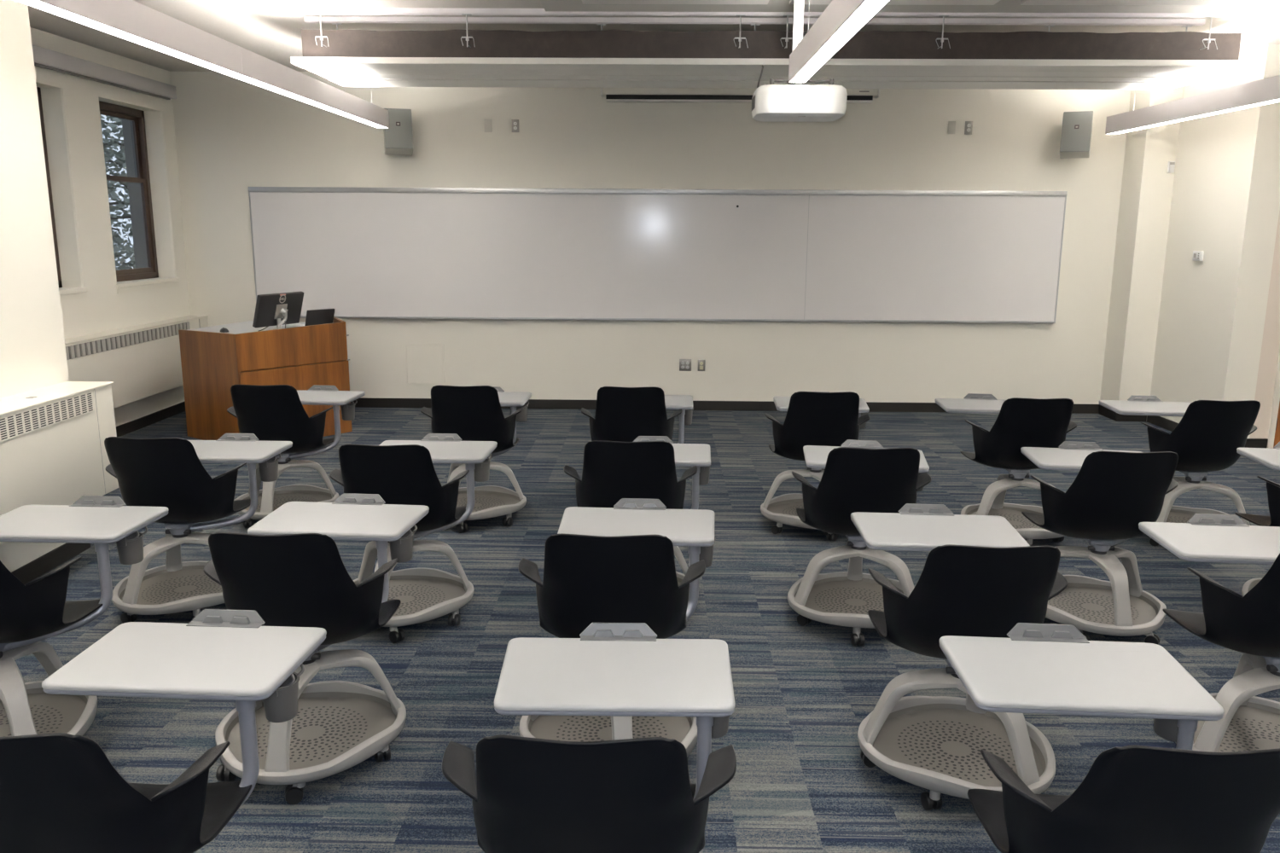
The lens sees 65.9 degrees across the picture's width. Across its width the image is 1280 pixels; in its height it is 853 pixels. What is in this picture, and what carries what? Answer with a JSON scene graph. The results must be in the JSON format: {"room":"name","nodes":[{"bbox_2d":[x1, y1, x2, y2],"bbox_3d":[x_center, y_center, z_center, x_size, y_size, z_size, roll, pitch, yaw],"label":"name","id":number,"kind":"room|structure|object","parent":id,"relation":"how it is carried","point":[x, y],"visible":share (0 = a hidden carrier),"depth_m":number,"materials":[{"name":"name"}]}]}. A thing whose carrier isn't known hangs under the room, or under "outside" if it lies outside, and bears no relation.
{"room":"classroom","nodes":[
{"label":"classroom","id":0,"kind":"room"},
{"bbox_2d":[0,0,69,572],"bbox_3d":[-3.811,-0.100,1.360,1.383,3.150,7.780,1,11,1],"label":"wall pier","id":1,"kind":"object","parent":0,"point":[33,355],"visible":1,"depth_m":4.89,"materials":[{"name":"white paint"}]},
{"bbox_2d":[11,542,90,584],"bbox_3d":[-3.122,1.402,1.660,0.012,0.094,7.792,1,11,1],"label":"baseboard","id":2,"kind":"object","parent":1,"relation":"attached to","point":[36,568],"visible":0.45,"depth_m":5.11,"materials":[{"name":"black rubber"}]},
{"bbox_2d":[0,381,119,545],"bbox_3d":[-2.995,0.808,1.536,0.260,0.579,7.710,1,11,1],"label":"convector","id":3,"kind":"object","parent":1,"relation":"attached to","point":[53,450],"visible":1,"depth_m":4.78,"materials":[{"name":"beige metal"}]},
{"bbox_2d":[0,391,94,442],"bbox_3d":[-2.831,0.142,3.726,0.002,0.100,2.752,1,11,1],"label":"grille","id":4,"kind":"object","parent":3,"relation":"attached to","point":[26,421],"depth_m":4.67,"materials":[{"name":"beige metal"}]},
{"bbox_2d":[29,27,190,426],"bbox_3d":[-4.573,-1.315,7.313,0.340,3.150,4.384,1,11,1],"label":"wall","id":5,"kind":"structure","parent":0,"point":[103,309],"depth_m":8.05,"materials":[{"name":"white paint"}]},
{"bbox_2d":[35,78,87,300],"bbox_3d":[-4.591,-1.683,7.155,0.422,1.665,1.070,1,11,1],"label":"window","id":6,"kind":"structure","parent":5,"relation":"in","point":[50,96],"depth_m":7.61,"materials":[{"name":"white"}]},
{"bbox_2d":[32,44,176,99],"bbox_3d":[-4.326,-2.778,7.686,0.115,0.128,2.825,1,11,1],"label":"blind cassette","id":7,"kind":"object","parent":5,"relation":"attached to","point":[44,58],"visible":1,"depth_m":7.80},
{"bbox_2d":[64,315,208,408],"bbox_3d":[-4.316,-0.360,7.515,0.185,0.589,4.328,1,11,1],"label":"convector","id":8,"kind":"object","parent":5,"relation":"attached to","point":[142,361],"visible":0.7,"depth_m":8.23,"materials":[{"name":"beige metal"}]},
{"bbox_2d":[65,321,190,360],"bbox_3d":[-4.228,-0.560,7.384,0.009,0.096,3.686,1,11,1],"label":"grille","id":9,"kind":"object","parent":8,"relation":"attached to","point":[89,348],"depth_m":8.05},
{"bbox_2d":[98,93,179,293],"bbox_3d":[-4.566,-1.988,8.654,0.422,1.665,1.080,1,11,1],"label":"window","id":10,"kind":"structure","parent":5,"relation":"in","point":[147,178],"depth_m":9.06,"materials":[{"name":"white"}]},
{"bbox_2d":[116,401,185,436],"bbox_3d":[-4.405,0.184,7.619,0.012,0.094,4.352,1,11,1],"label":"baseboard","id":11,"kind":"structure","parent":5,"relation":"attached to","point":[132,426],"depth_m":8.81,"materials":[{"name":"black rubber"}]},
{"bbox_2d":[14,407,1279,852],"bbox_3d":[0.836,1.099,3.804,11.423,0.120,12.644,1,11,1],"label":"floor","id":12,"kind":"structure","parent":0,"point":[801,782],"depth_m":4.12,"materials":[{"name":"carpet"}]},
{"bbox_2d":[0,495,168,737],"bbox_3d":[-2.138,0.654,3.424,0.650,0.866,0.946,1,11,1],"label":"desk chair","id":13,"kind":"object","parent":12,"relation":"on","point":[33,612],"visible":0.82,"depth_m":3.43,"materials":[{"name":"black"}]},
{"bbox_2d":[0,687,87,737],"bbox_3d":[-2.144,1.017,3.306,0.555,0.021,0.561,10,15,40],"label":"tray","id":14,"kind":"object","parent":13,"relation":"on","point":[51,713],"depth_m":3.44,"materials":[{"name":"plastic"}]},
{"bbox_2d":[0,505,168,541],"bbox_3d":[-2.097,0.348,3.618,0.575,0.014,0.383,1,11,2],"label":"countertop","id":15,"kind":"structure","parent":13,"relation":"on","point":[54,522],"depth_m":3.59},
{"bbox_2d":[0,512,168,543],"bbox_3d":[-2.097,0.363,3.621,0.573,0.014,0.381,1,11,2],"label":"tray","id":16,"kind":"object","parent":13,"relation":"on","point":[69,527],"depth_m":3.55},
{"bbox_2d":[0,609,326,852],"bbox_3d":[-1.168,0.893,2.273,0.637,0.866,1.010,1,11,1],"label":"desk chair","id":17,"kind":"object","parent":12,"relation":"on","point":[61,793],"visible":1,"depth_m":2.30,"materials":[{"name":"black"}]},
{"bbox_2d":[41,622,326,697],"bbox_3d":[-1.138,0.582,2.498,0.575,0.014,0.383,1,12,3],"label":"countertop","id":18,"kind":"structure","parent":17,"relation":"on","point":[134,657],"depth_m":2.46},
{"bbox_2d":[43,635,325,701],"bbox_3d":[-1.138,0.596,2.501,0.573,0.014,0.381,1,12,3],"label":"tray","id":19,"kind":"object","parent":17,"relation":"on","point":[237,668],"depth_m":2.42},
{"bbox_2d":[104,433,292,623],"bbox_3d":[-2.087,0.406,4.646,0.684,0.865,0.816,1,11,1],"label":"desk chair","id":20,"kind":"object","parent":12,"relation":"on","point":[169,473],"visible":0.89,"depth_m":4.44,"materials":[{"name":"black"}]},
{"bbox_2d":[119,565,222,605],"bbox_3d":[-2.136,0.748,4.629,0.561,0.021,0.555,-7,14,-33],"label":"tray","id":21,"kind":"object","parent":20,"relation":"on","point":[161,584],"depth_m":4.65,"materials":[{"name":"plastic"}]},
{"bbox_2d":[188,440,292,460],"bbox_3d":[-2.029,0.113,4.776,0.575,0.014,0.383,1,11,1],"label":"countertop","id":22,"kind":"structure","parent":20,"relation":"on","point":[205,450],"depth_m":4.76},
{"bbox_2d":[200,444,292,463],"bbox_3d":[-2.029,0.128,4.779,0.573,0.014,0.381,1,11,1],"label":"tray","id":23,"kind":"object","parent":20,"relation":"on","point":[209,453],"depth_m":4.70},
{"bbox_2d":[178,316,352,440],"bbox_3d":[-3.234,-0.457,8.567,1.267,0.985,1.210,9,14,36],"label":"lectern","id":24,"kind":"object","parent":12,"relation":"on","point":[212,361],"visible":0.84,"depth_m":8.09,"materials":[{"name":"brown wood"}]},
{"bbox_2d":[186,320,305,334],"bbox_3d":[-3.252,-0.835,8.495,1.216,0.035,1.123,9,14,35],"label":"countertop","id":25,"kind":"structure","parent":24,"relation":"on","point":[244,327],"depth_m":8.43,"materials":[{"name":"grey laminate"}]},
{"bbox_2d":[252,291,303,331],"bbox_3d":[-3.020,-0.962,8.271,0.131,0.315,0.500,5,13,24],"label":"monitor","id":26,"kind":"object","parent":24,"relation":"on","point":[277,310],"visible":0.92,"depth_m":8.23,"materials":[{"name":"black plastic"}]},
{"bbox_2d":[226,384,365,528],"bbox_3d":[-2.141,0.111,6.098,0.614,0.869,0.932,2,12,10],"label":"desk chair","id":27,"kind":"object","parent":12,"relation":"on","point":[273,412],"visible":0.69,"depth_m":5.84,"materials":[{"name":"black"}]},
{"bbox_2d":[242,490,331,512],"bbox_3d":[-2.165,0.468,6.006,0.561,0.021,0.555,1,11,1],"label":"tray","id":28,"kind":"object","parent":27,"relation":"on","point":[281,497],"depth_m":6.17,"materials":[{"name":"plastic"}]},
{"bbox_2d":[296,390,365,403],"bbox_3d":[-2.086,-0.191,6.274,0.575,0.014,0.383,1,12,3],"label":"countertop","id":29,"kind":"structure","parent":27,"relation":"on","point":[324,397],"depth_m":6.24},
{"bbox_2d":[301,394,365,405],"bbox_3d":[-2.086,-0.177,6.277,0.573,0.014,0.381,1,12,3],"label":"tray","id":30,"kind":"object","parent":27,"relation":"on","point":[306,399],"depth_m":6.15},
{"bbox_2d":[203,493,429,804],"bbox_3d":[-1.103,0.657,3.441,0.629,0.869,1.031,1,11,1],"label":"desk chair","id":31,"kind":"object","parent":12,"relation":"on","point":[289,569],"visible":0.84,"depth_m":3.19,"materials":[{"name":"black"}]},
{"bbox_2d":[225,692,397,770],"bbox_3d":[-1.097,1.019,3.325,0.555,0.021,0.561,-6,13,-28],"label":"tray","id":32,"kind":"object","parent":31,"relation":"on","point":[326,725],"depth_m":3.34,"materials":[{"name":"plastic"}]},
{"bbox_2d":[247,501,429,538],"bbox_3d":[-1.116,0.343,3.671,0.575,0.014,0.383,1,12,5],"label":"countertop","id":33,"kind":"structure","parent":31,"relation":"on","point":[349,520],"depth_m":3.63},
{"bbox_2d":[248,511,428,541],"bbox_3d":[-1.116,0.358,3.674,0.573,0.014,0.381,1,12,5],"label":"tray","id":34,"kind":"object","parent":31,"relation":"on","point":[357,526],"depth_m":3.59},
{"bbox_2d":[329,433,497,643],"bbox_3d":[-1.052,0.421,4.601,0.654,0.866,0.956,1,11,1],"label":"desk chair","id":35,"kind":"object","parent":12,"relation":"on","point":[401,472],"visible":0.62,"depth_m":4.40,"materials":[{"name":"black"}]},
{"bbox_2d":[355,575,465,616],"bbox_3d":[-1.067,0.778,4.514,0.555,0.021,0.561,-4,12,-21],"label":"tray","id":36,"kind":"object","parent":35,"relation":"on","point":[416,594],"depth_m":4.58,"materials":[{"name":"plastic"}]},
{"bbox_2d":[379,440,497,461],"bbox_3d":[-1.008,0.115,4.800,0.575,0.014,0.383,1,11,1],"label":"countertop","id":37,"kind":"structure","parent":35,"relation":"on","point":[439,450],"depth_m":4.81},
{"bbox_2d":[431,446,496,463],"bbox_3d":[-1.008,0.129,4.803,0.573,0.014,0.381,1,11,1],"label":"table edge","id":38,"kind":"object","parent":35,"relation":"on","point":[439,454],"depth_m":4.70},
{"bbox_2d":[420,385,531,533],"bbox_3d":[-1.008,0.118,6.096,0.655,0.869,0.913,1,11,1],"label":"desk chair","id":39,"kind":"object","parent":12,"relation":"on","point":[474,413],"visible":0.66,"depth_m":5.80,"materials":[{"name":"black"}]},
{"bbox_2d":[456,490,520,512],"bbox_3d":[-1.000,0.469,6.034,0.555,0.021,0.561,-1,12,-9],"label":"tray","id":40,"kind":"object","parent":39,"relation":"on","point":[484,500],"depth_m":6.12,"materials":[{"name":"plastic"}]},
{"bbox_2d":[441,622,736,852],"bbox_3d":[-0.095,0.906,2.241,0.648,0.869,0.941,1,11,1],"label":"desk chair","id":41,"kind":"object","parent":12,"relation":"on","point":[530,795],"visible":1,"depth_m":1.97,"materials":[{"name":"black"}]},
{"bbox_2d":[494,707,734,717],"bbox_3d":[-0.059,0.617,2.427,0.573,0.014,0.381,0,11,0],"label":"table edge","id":42,"kind":"object","parent":41,"relation":"on","point":[614,712],"depth_m":2.24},
{"bbox_2d":[494,637,735,712],"bbox_3d":[-0.059,0.603,2.424,0.575,0.014,0.383,0,11,0],"label":"countertop","id":43,"kind":"structure","parent":41,"relation":"on","point":[537,674],"depth_m":2.38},
{"bbox_2d":[518,498,715,757],"bbox_3d":[-0.066,0.666,3.427,0.618,0.869,0.979,3,12,11],"label":"desk chair","id":44,"kind":"object","parent":12,"relation":"on","point":[616,564],"visible":0.64,"depth_m":3.12,"materials":[{"name":"black"}]},
{"bbox_2d":[528,715,692,742],"bbox_3d":[-0.092,1.028,3.309,0.561,0.021,0.555,-1,12,-9],"label":"tray","id":45,"kind":"object","parent":44,"relation":"on","point":[556,728],"depth_m":3.37,"materials":[{"name":"plastic"}]},
{"bbox_2d":[557,506,714,543],"bbox_3d":[-0.011,0.359,3.626,0.575,0.014,0.383,1,12,3],"label":"countertop","id":46,"kind":"structure","parent":44,"relation":"on","point":[679,526],"depth_m":3.61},
{"bbox_2d":[563,436,711,586],"bbox_3d":[-0.003,0.420,4.634,0.691,0.866,0.821,1,11,1],"label":"desk chair","id":47,"kind":"object","parent":12,"relation":"on","point":[644,468],"visible":0.38,"depth_m":4.33,"materials":[{"name":"black"}]},
{"bbox_2d":[671,443,710,464],"bbox_3d":[0.057,0.128,4.767,0.575,0.014,0.383,1,11,2],"label":"countertop","id":48,"kind":"structure","parent":47,"relation":"on","point":[683,453],"depth_m":4.73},
{"bbox_2d":[581,386,693,443],"bbox_3d":[-0.012,0.133,6.051,0.686,0.865,0.819,1,11,1],"label":"desk chair","id":49,"kind":"object","parent":12,"relation":"on","point":[622,414],"visible":0.35,"depth_m":5.75,"materials":[{"name":"black"}]},
{"bbox_2d":[760,391,870,541],"bbox_3d":[1.070,0.155,5.971,0.621,0.869,0.902,3,12,14],"label":"desk chair","id":50,"kind":"object","parent":12,"relation":"on","point":[812,418],"visible":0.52,"depth_m":5.65,"materials":[{"name":"black"}]},
{"bbox_2d":[767,499,803,517],"bbox_3d":[1.025,0.509,5.895,0.555,0.021,0.561,2,12,6],"label":"tray","id":51,"kind":"object","parent":50,"relation":"on","point":[776,508],"depth_m":6.03,"materials":[{"name":"plastic"}]},
{"bbox_2d":[773,396,869,411],"bbox_3d":[1.123,-0.143,6.132,0.575,0.014,0.383,2,12,6],"label":"countertop","id":52,"kind":"structure","parent":50,"relation":"on","point":[782,403],"depth_m":6.09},
{"bbox_2d":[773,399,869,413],"bbox_3d":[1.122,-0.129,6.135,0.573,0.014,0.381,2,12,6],"label":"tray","id":53,"kind":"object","parent":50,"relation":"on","point":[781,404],"depth_m":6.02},
{"bbox_2d":[787,439,931,646],"bbox_3d":[1.009,0.442,4.558,0.619,0.869,0.864,2,12,10],"label":"desk chair","id":54,"kind":"object","parent":12,"relation":"on","point":[863,476],"visible":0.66,"depth_m":4.32,"materials":[{"name":"black"}]},
{"bbox_2d":[794,576,903,615],"bbox_3d":[0.988,0.790,4.516,0.561,0.021,0.555,3,12,11],"label":"tray","id":55,"kind":"object","parent":54,"relation":"on","point":[829,596],"depth_m":4.57,"materials":[{"name":"plastic"}]},
{"bbox_2d":[802,449,928,472],"bbox_3d":[1.070,0.161,4.708,0.573,0.014,0.381,2,12,9],"label":"tray","id":56,"kind":"object","parent":54,"relation":"on","point":[814,458],"depth_m":4.62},
{"bbox_2d":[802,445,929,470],"bbox_3d":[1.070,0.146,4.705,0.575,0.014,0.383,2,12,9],"label":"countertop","id":57,"kind":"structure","parent":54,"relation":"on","point":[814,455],"depth_m":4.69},
{"bbox_2d":[850,503,1067,810],"bbox_3d":[1.046,0.685,3.360,0.641,0.866,0.991,1,11,1],"label":"desk chair","id":58,"kind":"object","parent":12,"relation":"on","point":[980,577],"visible":0.8,"depth_m":3.13,"materials":[{"name":"black"}]},
{"bbox_2d":[850,517,933,551],"bbox_3d":[1.077,0.390,3.578,0.573,0.014,0.381,1,12,4],"label":"tray","id":59,"kind":"object","parent":58,"relation":"on","point":[906,534],"depth_m":3.52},
{"bbox_2d":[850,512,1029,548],"bbox_3d":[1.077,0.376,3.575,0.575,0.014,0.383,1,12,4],"label":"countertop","id":60,"kind":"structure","parent":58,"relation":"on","point":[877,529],"depth_m":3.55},
{"bbox_2d":[872,704,1046,787],"bbox_3d":[1.046,1.046,3.254,0.561,0.021,0.555,7,13,30],"label":"tray","id":61,"kind":"object","parent":58,"relation":"on","point":[945,739],"depth_m":3.27,"materials":[{"name":"plastic"}]},
{"bbox_2d":[934,393,1076,546],"bbox_3d":[2.168,0.180,5.876,0.633,0.866,1.016,1,11,1],"label":"desk chair","id":62,"kind":"object","parent":12,"relation":"on","point":[1020,422],"visible":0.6,"depth_m":5.54,"materials":[{"name":"black"}]},
{"bbox_2d":[935,401,999,414],"bbox_3d":[2.146,-0.117,6.104,0.573,0.014,0.381,2,12,7],"label":"tray","id":63,"kind":"object","parent":62,"relation":"on","point":[967,407],"depth_m":6.01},
{"bbox_2d":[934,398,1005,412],"bbox_3d":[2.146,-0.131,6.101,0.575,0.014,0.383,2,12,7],"label":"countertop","id":64,"kind":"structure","parent":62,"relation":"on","point":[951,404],"depth_m":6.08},
{"bbox_2d":[966,506,1043,529],"bbox_3d":[2.171,0.547,5.743,0.561,0.021,0.555,1,11,1],"label":"tray","id":65,"kind":"object","parent":62,"relation":"on","point":[1014,515],"depth_m":5.89,"materials":[{"name":"plastic"}]},
{"bbox_2d":[1020,441,1178,645],"bbox_3d":[2.083,0.454,4.533,0.613,0.869,0.918,4,12,16],"label":"desk chair","id":66,"kind":"object","parent":12,"relation":"on","point":[1112,492],"visible":0.85,"depth_m":4.26,"materials":[{"name":"black"}]},
{"bbox_2d":[1020,450,1080,471],"bbox_3d":[2.150,0.168,4.701,0.573,0.014,0.381,2,12,9],"label":"tray","id":67,"kind":"object","parent":66,"relation":"on","point":[1046,460],"depth_m":4.66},
{"bbox_2d":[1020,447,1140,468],"bbox_3d":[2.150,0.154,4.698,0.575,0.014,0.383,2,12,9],"label":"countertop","id":68,"kind":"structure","parent":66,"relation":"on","point":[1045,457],"depth_m":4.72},
{"bbox_2d":[1047,582,1158,625],"bbox_3d":[2.050,0.810,4.448,0.561,0.021,0.555,1,11,1],"label":"tray","id":69,"kind":"object","parent":66,"relation":"on","point":[1089,603],"depth_m":4.47,"materials":[{"name":"plastic"}]},
{"bbox_2d":[939,622,1279,852],"bbox_3d":[1.033,0.914,2.237,0.652,0.866,0.961,1,11,1],"label":"desk chair","id":70,"kind":"object","parent":12,"relation":"on","point":[1133,799],"visible":1,"depth_m":2.02,"materials":[{"name":"black"}]},
{"bbox_2d":[939,644,1222,721],"bbox_3d":[1.068,0.622,2.438,0.573,0.014,0.381,1,12,4],"label":"tray","id":71,"kind":"object","parent":70,"relation":"on","point":[1137,681],"depth_m":2.37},
{"bbox_2d":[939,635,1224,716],"bbox_3d":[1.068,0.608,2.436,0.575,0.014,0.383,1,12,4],"label":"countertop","id":72,"kind":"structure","parent":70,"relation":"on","point":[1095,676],"depth_m":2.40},
{"bbox_2d":[1098,395,1260,546],"bbox_3d":[3.177,0.196,5.834,0.639,0.869,1.044,1,11,1],"label":"desk chair","id":73,"kind":"object","parent":12,"relation":"on","point":[1207,437],"visible":0.59,"depth_m":5.50,"materials":[{"name":"black"}]},
{"bbox_2d":[1098,402,1183,416],"bbox_3d":[3.175,-0.104,6.069,0.573,0.014,0.381,2,12,7],"label":"tray","id":74,"kind":"object","parent":73,"relation":"on","point":[1126,409],"depth_m":5.99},
{"bbox_2d":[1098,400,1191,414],"bbox_3d":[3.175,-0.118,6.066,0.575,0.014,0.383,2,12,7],"label":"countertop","id":75,"kind":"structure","parent":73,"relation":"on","point":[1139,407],"depth_m":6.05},
{"bbox_2d":[1166,509,1199,523],"bbox_3d":[3.166,0.560,5.708,0.561,0.021,0.555,1,11,1],"label":"tray","id":76,"kind":"object","parent":73,"relation":"on","point":[1175,515],"depth_m":5.90,"materials":[{"name":"plastic"}]},
{"bbox_2d":[1138,513,1279,752],"bbox_3d":[2.096,0.699,3.326,0.631,0.865,0.836,1,11,1],"label":"desk chair","id":77,"kind":"object","parent":12,"relation":"on","point":[1249,625],"visible":0.78,"depth_m":3.28,"materials":[{"name":"black"}]},
{"bbox_2d":[1138,526,1274,564],"bbox_3d":[2.115,0.419,3.466,0.573,0.014,0.381,2,12,6],"label":"tray","id":78,"kind":"object","parent":77,"relation":"on","point":[1218,544],"depth_m":3.43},
{"bbox_2d":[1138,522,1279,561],"bbox_3d":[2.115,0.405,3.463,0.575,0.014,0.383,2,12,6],"label":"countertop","id":79,"kind":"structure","parent":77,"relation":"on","point":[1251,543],"depth_m":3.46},
{"bbox_2d":[1192,702,1279,752],"bbox_3d":[2.092,1.046,3.284,0.561,0.021,0.555,3,12,11],"label":"tray","id":80,"kind":"object","parent":77,"relation":"on","point":[1254,726],"depth_m":3.38,"materials":[{"name":"plastic"}]},
{"bbox_2d":[1234,442,1279,597],"bbox_3d":[3.136,0.456,4.552,0.667,0.869,0.935,4,12,15],"label":"desk chair","id":81,"kind":"object","parent":12,"relation":"on","point":[1270,458],"visible":0.44,"depth_m":4.62,"materials":[{"name":"black"}]},
{"bbox_2d":[1236,448,1279,468],"bbox_3d":[3.237,0.157,4.717,0.575,0.014,0.383,2,12,8],"label":"countertop","id":82,"kind":"structure","parent":81,"relation":"on","point":[1269,456],"depth_m":4.78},
{"bbox_2d":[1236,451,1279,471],"bbox_3d":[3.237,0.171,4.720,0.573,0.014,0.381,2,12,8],"label":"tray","id":83,"kind":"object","parent":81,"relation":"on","point":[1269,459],"depth_m":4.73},
{"bbox_2d":[169,71,1130,404],"bbox_3d":[0.496,-1.731,9.508,9.763,3.150,0.250,1,11,1],"label":"wall","id":84,"kind":"structure","parent":0,"point":[233,135],"depth_m":9.28,"materials":[{"name":"white paint"}]},
{"bbox_2d":[383,108,413,155],"bbox_3d":[-2.222,-2.699,9.052,0.250,0.400,0.355,-3,12,-16],"label":"wall speaker","id":85,"kind":"object","parent":84,"relation":"attached to","point":[398,137],"visible":0.87,"depth_m":8.93},
{"bbox_2d":[404,343,445,384],"bbox_3d":[-2.101,-0.606,9.647,0.380,0.400,0.010,1,11,1],"label":"access panel","id":86,"kind":"object","parent":84,"relation":"attached to","point":[425,363],"visible":1,"depth_m":9.65,"materials":[{"name":"white paint"}]},
{"bbox_2d":[248,186,1067,323],"bbox_3d":[0.138,-1.626,9.374,7.690,1.230,0.064,1,11,1],"label":"whiteboard","id":87,"kind":"object","parent":84,"relation":"attached to","point":[624,254],"visible":0.9,"depth_m":9.39,"materials":[{"name":"ceramic"}]},
{"bbox_2d":[300,315,1055,323],"bbox_3d":[0.134,-1.031,9.495,7.690,0.016,0.064,1,11,1],"label":"tray","id":88,"kind":"object","parent":87,"relation":"on","point":[740,318],"depth_m":9.48,"materials":[{"name":"silver metal"}]},
{"bbox_2d":[350,397,1099,413],"bbox_3d":[0.053,-0.211,9.690,8.858,0.094,0.012,1,11,1],"label":"baseboard","id":89,"kind":"structure","parent":84,"relation":"attached to","point":[362,402],"depth_m":9.67,"materials":[{"name":"black rubber"}]},
{"bbox_2d":[600,87,879,103],"bbox_3d":[0.911,-3.061,9.038,2.540,0.174,0.132,1,11,1],"label":"projection screen","id":90,"kind":"object","parent":84,"relation":"attached to","point":[613,95],"visible":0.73,"depth_m":8.99,"materials":[{"name":"white paint"}]},
{"bbox_2d":[1059,110,1093,158],"bbox_3d":[3.960,-2.644,8.958,0.256,0.400,0.351,6,13,24],"label":"wall speaker","id":91,"kind":"object","parent":84,"relation":"attached to","point":[1077,126],"visible":1,"depth_m":8.84},
{"bbox_2d":[27,0,1279,71],"bbox_3d":[0.855,-2.120,3.149,11.423,0.150,12.644,1,11,1],"label":"ceiling","id":92,"kind":"structure","parent":0,"point":[264,28],"depth_m":6.93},
{"bbox_2d":[12,0,389,127],"bbox_3d":[-2.257,-1.832,3.478,0.098,0.581,9.870,1,11,1],"label":"lamp","id":93,"kind":"object","parent":92,"relation":"hanging from","point":[130,20],"visible":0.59,"depth_m":4.95,"materials":[{"name":"silver metal"}]},
{"bbox_2d":[304,16,1205,25],"bbox_3d":[0.754,-2.742,6.676,6.060,0.036,0.060,1,11,1],"label":"rail","id":94,"kind":"object","parent":92,"relation":"attached to","point":[374,20],"visible":1,"depth_m":6.65,"materials":[{"name":"silver metal"}]},
{"bbox_2d":[290,13,1256,89],"bbox_3d":[0.869,-2.649,7.014,6.380,0.303,1.232,1,11,1],"label":"ceiling beam","id":95,"kind":"structure","parent":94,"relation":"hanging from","point":[347,58],"depth_m":6.56,"materials":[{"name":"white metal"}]},
{"bbox_2d":[290,57,1256,89],"bbox_3d":[0.869,-2.530,7.088,6.380,0.040,1.134,1,11,1],"label":"metal tray","id":96,"kind":"object","parent":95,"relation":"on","point":[850,72],"depth_m":6.86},
{"bbox_2d":[286,7,1225,17],"bbox_3d":[0.730,-2.689,6.412,6.060,0.036,0.060,1,11,1],"label":"beam","id":97,"kind":"structure","parent":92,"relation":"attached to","point":[291,11],"depth_m":6.40,"materials":[{"name":"silver metal"}]},
{"bbox_2d":[788,0,890,82],"bbox_3d":[0.832,-1.525,2.059,0.098,0.581,7.070,1,11,1],"label":"lamp","id":98,"kind":"object","parent":92,"relation":"hanging from","point":[841,20],"visible":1,"depth_m":4.38,"materials":[{"name":"silver metal"}]},
{"bbox_2d":[540,0,1271,12],"bbox_3d":[1.575,-2.322,4.595,4.430,0.022,3.580,1,11,1],"label":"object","id":99,"kind":"object","parent":92,"relation":"attached to","point":[1003,6],"visible":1,"depth_m":6.22,"materials":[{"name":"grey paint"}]},
{"bbox_2d":[581,0,769,4],"bbox_3d":[0.203,-2.462,5.400,1.120,0.040,1.170,1,11,1],"label":"ceiling panel","id":100,"kind":"object","parent":99,"relation":"attached to","point":[584,2],"visible":1,"depth_m":5.92,"materials":[{"name":"white metal"}]},
{"bbox_2d":[751,0,847,122],"bbox_3d":[0.930,-2.170,5.737,0.526,0.738,0.398,1,11,1],"label":"projector","id":101,"kind":"object","parent":99,"relation":"hanging from","point":[790,101],"visible":0.78,"depth_m":5.62,"materials":[{"name":"white plastic"}]},
{"bbox_2d":[789,0,1000,5],"bbox_3d":[1.508,-2.450,5.381,1.230,0.040,1.170,1,11,1],"label":"ceiling panel","id":102,"kind":"object","parent":99,"relation":"attached to","point":[791,2],"visible":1,"depth_m":5.89,"materials":[{"name":"white metal"}]},
{"bbox_2d":[1020,0,1225,5],"bbox_3d":[2.857,-2.438,5.361,1.150,0.040,1.170,1,11,1],"label":"ceiling panel","id":103,"kind":"object","parent":99,"relation":"attached to","point":[1201,2],"visible":1,"depth_m":5.86,"materials":[{"name":"white metal"}]},
{"bbox_2d":[1105,75,1279,134],"bbox_3d":[3.989,-1.802,3.511,0.098,0.581,10.130,1,11,1],"label":"lamp","id":104,"kind":"object","parent":92,"relation":"hanging from","point":[1264,91],"visible":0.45,"depth_m":7.05,"materials":[{"name":"silver metal"}]},
{"bbox_2d":[1110,98,1279,133],"bbox_3d":[3.988,-1.521,3.569,0.084,0.003,10.118,1,11,1],"label":"diffuser","id":105,"kind":"object","parent":104,"relation":"attached to","point":[1253,102],"depth_m":7.14,"materials":[{"name":"white"}]},
{"bbox_2d":[1099,85,1184,416],"bbox_3d":[4.634,-1.631,9.135,0.295,3.150,0.384,1,11,1],"label":"wall","id":106,"kind":"structure","parent":0,"point":[1146,194],"depth_m":9.02,"materials":[{"name":"white paint"}]},
{"bbox_2d":[1150,44,1279,438],"bbox_3d":[4.887,-1.511,8.553,0.250,3.150,1.564,1,11,1],"label":"wall","id":107,"kind":"structure","parent":0,"point":[1225,204],"depth_m":8.09,"materials":[{"name":"white paint"}]},
{"bbox_2d":[1249,209,1279,438],"bbox_3d":[5.666,-1.368,7.873,1.330,3.150,0.200,1,11,1],"label":"wall","id":108,"kind":"structure","parent":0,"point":[1271,340],"depth_m":7.94,"materials":[{"name":"beige paint"}]},
{"bbox_2d":[1266,348,1279,448],"bbox_3d":[5.643,-0.873,7.959,1.000,2.145,0.210,1,11,1],"label":"door","id":109,"kind":"structure","parent":108,"relation":"attached to","point":[1273,437],"depth_m":8.03,"materials":[{"name":"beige wood"}]},
{"label":"outside","id":110,"kind":"structure","parent":0,"visible":0},
{"bbox_3d":[-22.400,-0.915,15.498,34.727,0.100,50.000,1,11,1],"label":"ground","id":111,"kind":"structure","parent":110,"visible":0},
{"bbox_2d":[99,114,135,270],"bbox_3d":[-10.207,-5.806,18.035,4.239,8.620,4.249,1,11,1],"label":"tree","id":112,"kind":"object","parent":111,"relation":"on","point":[110,153],"visible":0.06,"depth_m":18.05,"materials":[{"name":"grey plant"}]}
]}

